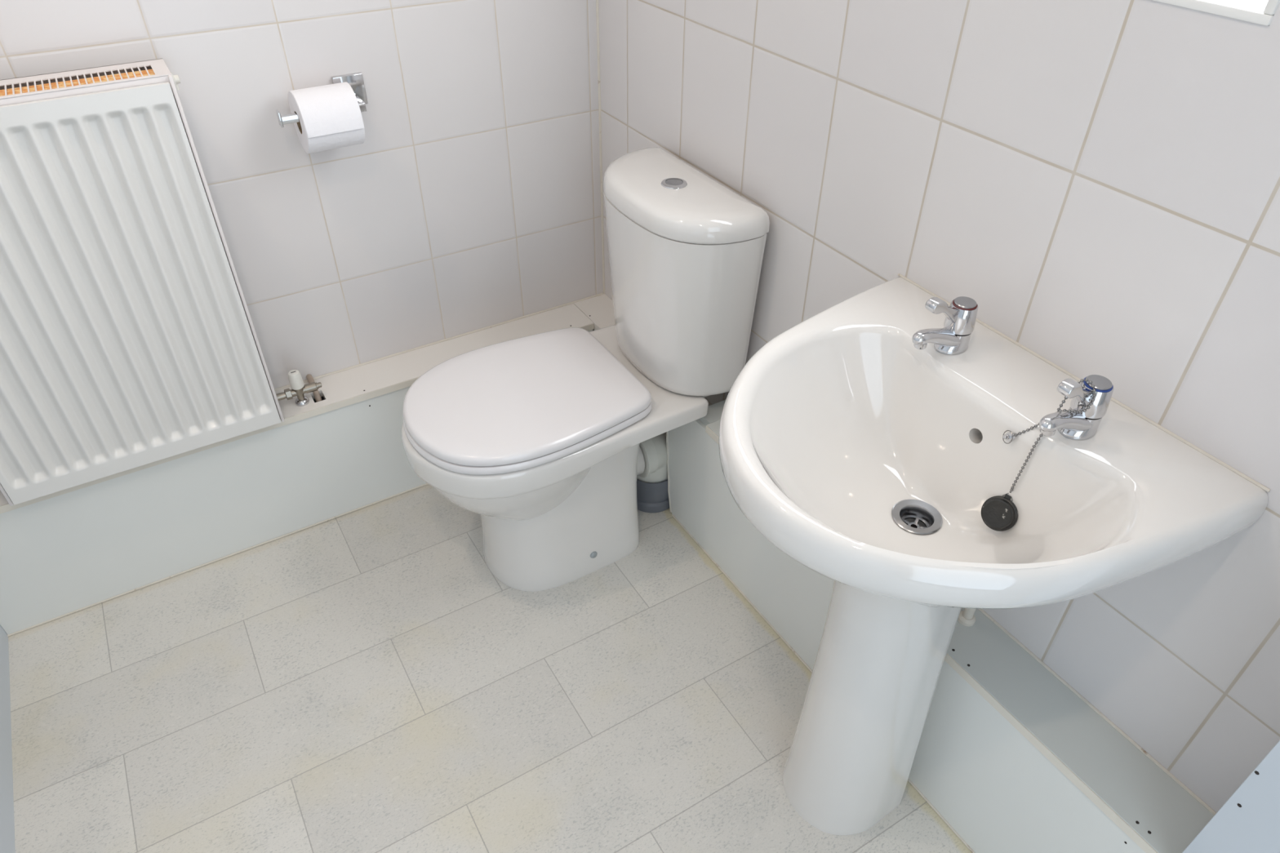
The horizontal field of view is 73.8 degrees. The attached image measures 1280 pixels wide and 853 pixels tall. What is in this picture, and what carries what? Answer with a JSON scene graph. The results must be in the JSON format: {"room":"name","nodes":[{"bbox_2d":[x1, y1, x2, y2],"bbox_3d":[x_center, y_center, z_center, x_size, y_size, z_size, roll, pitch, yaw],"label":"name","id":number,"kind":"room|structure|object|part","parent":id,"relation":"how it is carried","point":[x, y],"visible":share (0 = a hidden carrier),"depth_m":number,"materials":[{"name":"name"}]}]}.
{"room":"bathroom","nodes":[
{"label":"bathroom","id":0,"kind":"room"},
{"bbox_2d":[0,625,15,852],"bbox_3d":[-0.704,0.134,0.180,0.100,2.350,2.500,-20,43,-24],"label":"wall","id":1,"kind":"structure","parent":0,"point":[6,797],"depth_m":1.47,"materials":[{"name":"white tile"}]},
{"bbox_2d":[0,0,603,402],"bbox_3d":[-0.722,-0.811,1.355,1.628,2.350,0.100,-20,43,-24],"label":"wall","id":2,"kind":"structure","parent":0,"point":[469,200],"depth_m":1.70,"materials":[{"name":"tile"}]},
{"bbox_2d":[0,57,284,506],"bbox_3d":[-0.952,-0.234,1.463,0.495,0.677,0.140,-20,43,-24],"label":"radiator","id":3,"kind":"object","parent":2,"relation":"attached to","point":[129,340],"visible":1,"depth_m":1.43,"materials":[{"name":"white metal"}]},
{"bbox_2d":[0,57,173,106],"bbox_3d":[-0.949,-0.478,1.250,0.482,0.030,0.096,-20,43,-24],"label":"grille","id":4,"kind":"object","parent":3,"relation":"attached to","point":[150,82],"depth_m":1.28,"materials":[{"name":"white metal"}]},
{"bbox_2d":[275,71,368,127],"bbox_3d":[-0.569,-0.585,1.528,0.171,0.055,0.071,-20,43,-24],"label":"toilet roll holder","id":5,"kind":"object","parent":2,"relation":"attached to","point":[355,80],"visible":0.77,"depth_m":1.55,"materials":[{"name":"silver metal"}]},
{"bbox_3d":[-0.574,-0.570,1.531,0.150,0.016,0.058,-20,43,-24],"label":"arm","id":6,"kind":"part","parent":5,"relation":"part of","materials":[{"name":"silver metal"}]},
{"bbox_3d":[-0.535,-0.620,1.571,0.055,0.055,0.010,-20,43,-24],"label":"plate","id":7,"kind":"part","parent":5,"relation":"part of","materials":[{"name":"silver metal"}]},
{"bbox_2d":[288,81,364,153],"bbox_3d":[-0.559,-0.551,1.520,0.100,0.106,0.109,-20,43,-24],"label":"toilet roll","id":8,"kind":"object","parent":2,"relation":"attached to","point":[330,116],"visible":0.94,"depth_m":1.48,"materials":[{"name":"paper"}]},
{"bbox_2d":[274,293,603,391],"bbox_3d":[-0.703,-0.107,1.862,1.422,0.006,0.006,-20,43,-24],"label":"trim","id":9,"kind":"structure","parent":2,"relation":"attached to","point":[600,294],"depth_m":1.98,"materials":[{"name":"white plastic"}]},
{"bbox_2d":[595,0,604,293],"bbox_3d":[-0.084,-1.132,1.514,0.007,2.042,0.007,-20,43,-24],"label":"trim","id":10,"kind":"structure","parent":2,"relation":"attached to","point":[597,1],"depth_m":1.90,"materials":[{"name":"white plastic"}]},
{"bbox_2d":[8,484,971,852],"bbox_3d":[-0.083,0.802,1.278,1.628,0.060,2.600,-20,43,-24],"label":"floor","id":11,"kind":"structure","parent":0,"point":[363,680],"depth_m":1.57,"materials":[{"name":"tile"}]},
{"bbox_2d":[0,303,594,636],"bbox_3d":[-0.712,0.056,1.906,1.337,0.309,0.111,-20,43,-24],"label":"pipe boxing","id":12,"kind":"object","parent":11,"relation":"on","point":[64,553],"visible":0.72,"depth_m":1.78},
{"bbox_3d":[-0.712,-0.058,1.815,1.337,0.016,0.109,-20,43,-24],"label":"lid","id":13,"kind":"part","parent":12,"relation":"part of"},
{"bbox_2d":[275,369,321,406],"bbox_3d":[-0.713,-0.080,1.767,0.099,0.079,0.029,-20,43,-24],"label":"radiator valve","id":14,"kind":"object","parent":12,"relation":"on","point":[299,388],"visible":0.97,"depth_m":1.76,"materials":[{"name":"silver metal"}]},
{"bbox_2d":[306,373,322,402],"bbox_3d":[-0.698,-0.073,1.834,0.013,0.050,0.078,-20,43,-24],"label":"copper pipe","id":15,"kind":"object","parent":12,"relation":"attached to","point":[316,393],"visible":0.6,"depth_m":1.82,"materials":[{"name":"metal"}]},
{"bbox_2d":[401,146,769,591],"bbox_3d":[-0.148,-0.059,1.672,0.643,0.788,0.379,-20,43,-24],"label":"toilet","id":16,"kind":"object","parent":11,"relation":"on","point":[539,437],"visible":1,"depth_m":1.58,"materials":[{"name":"white ceramic"}]},
{"bbox_3d":[-0.231,-0.046,1.631,0.439,0.016,0.358,-20,43,-24],"label":"seat","id":17,"kind":"part","parent":16,"relation":"part of","materials":[{"name":"white plastic"}]},
{"bbox_3d":[-0.230,-0.063,1.620,0.436,0.022,0.357,-20,43,-24],"label":"lid","id":18,"kind":"part","parent":16,"relation":"part of","materials":[{"name":"white plastic"}]},
{"bbox_3d":[0.051,-0.418,1.533,0.180,0.044,0.374,-20,43,-24],"label":"cistern lid","id":19,"kind":"part","parent":16,"relation":"part of","materials":[{"name":"white ceramic"}]},
{"bbox_2d":[636,432,669,512],"bbox_3d":[0.032,0.081,1.951,0.120,0.222,0.130,-20,43,-24],"label":"pipe","id":20,"kind":"object","parent":11,"relation":"on","point":[652,484],"visible":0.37,"depth_m":1.93,"materials":[{"name":"white plastic"}]},
{"bbox_2d":[636,479,669,512],"bbox_3d":[0.029,0.130,1.996,0.120,0.090,0.120,-20,43,-24],"label":"connector","id":21,"kind":"object","parent":20,"relation":"attached to","point":[652,494],"depth_m":1.95,"materials":[{"name":"plastic"}]},
{"bbox_2d":[666,400,1213,852],"bbox_3d":[0.394,0.341,1.534,0.109,0.343,1.129,-20,43,-24],"label":"pipe boxing","id":22,"kind":"object","parent":11,"relation":"on","point":[1010,758],"visible":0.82,"depth_m":1.26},
{"bbox_2d":[957,608,976,626],"bbox_3d":[0.504,0.229,1.260,0.026,0.178,0.026,-20,43,-24],"label":"supply pipe","id":23,"kind":"object","parent":22,"relation":"on","point":[966,617],"visible":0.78,"depth_m":1.30,"materials":[{"name":"white plastic"}]},
{"bbox_2d":[718,273,1270,835],"bbox_3d":[0.319,0.303,1.224,0.466,0.791,0.552,-20,43,-24],"label":"basin","id":24,"kind":"object","parent":11,"relation":"on","point":[870,459],"visible":0.96,"depth_m":1.06,"materials":[{"name":"white ceramic"}]},
{"bbox_2d":[911,296,977,355],"bbox_3d":[0.381,-0.129,1.067,0.099,0.084,0.038,-20,43,-24],"label":"tap","id":25,"kind":"object","parent":24,"relation":"on","point":[959,322],"visible":1,"depth_m":1.06,"materials":[{"name":"silver metal"}]},
{"bbox_2d":[981,378,1096,531],"bbox_3d":[0.454,0.037,0.978,0.078,0.201,0.060,9,40,10],"label":"plug","id":26,"kind":"object","parent":24,"relation":"hanging from","point":[998,513],"visible":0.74,"depth_m":1.01,"materials":[{"name":"black rubber"}]},
{"bbox_3d":[0.466,0.011,0.975,0.058,0.157,0.033,0,39,-1],"label":"bead chain","id":27,"kind":"part","parent":26,"relation":"part of","materials":[{"name":"metal"}]},
{"bbox_2d":[1039,374,1114,439],"bbox_3d":[0.477,-0.022,0.935,0.099,0.084,0.038,-20,43,-24],"label":"tap","id":28,"kind":"object","parent":24,"relation":"on","point":[1082,425],"visible":0.99,"depth_m":0.93,"materials":[{"name":"silver metal"}]},
{"bbox_2d":[1182,740,1279,852],"bbox_3d":[0.894,0.569,0.651,0.111,1.100,0.805,-20,43,-24],"label":"panel","id":29,"kind":"object","parent":11,"relation":"on","point":[1249,821],"visible":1,"depth_m":0.91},
{"bbox_2d":[598,0,1279,813],"bbox_3d":[0.629,-0.364,0.812,0.160,2.350,2.500,-20,43,-24],"label":"wall","id":30,"kind":"structure","parent":0,"point":[1101,178],"depth_m":1.04,"materials":[{"name":"tile"}]},
{"bbox_2d":[977,608,1216,815],"bbox_3d":[0.480,0.232,1.397,0.005,0.005,0.970,-20,43,-24],"label":"trim","id":31,"kind":"structure","parent":30,"relation":"attached to","point":[983,611],"depth_m":1.18,"materials":[{"name":"white plastic"}]},
{"bbox_2d":[1153,0,1279,26],"bbox_3d":[0.386,-0.808,0.810,0.033,0.638,0.732,-20,43,-24],"label":"window","id":32,"kind":"structure","parent":30,"relation":"in","point":[1257,11],"depth_m":0.78,"materials":[{"name":"white paint"}]},
{"bbox_3d":[0.384,-0.806,0.810,0.006,0.618,0.716,-20,43,-24],"label":"pane","id":33,"kind":"part","parent":32,"relation":"part of","materials":[{"name":"glass"}]}
]}

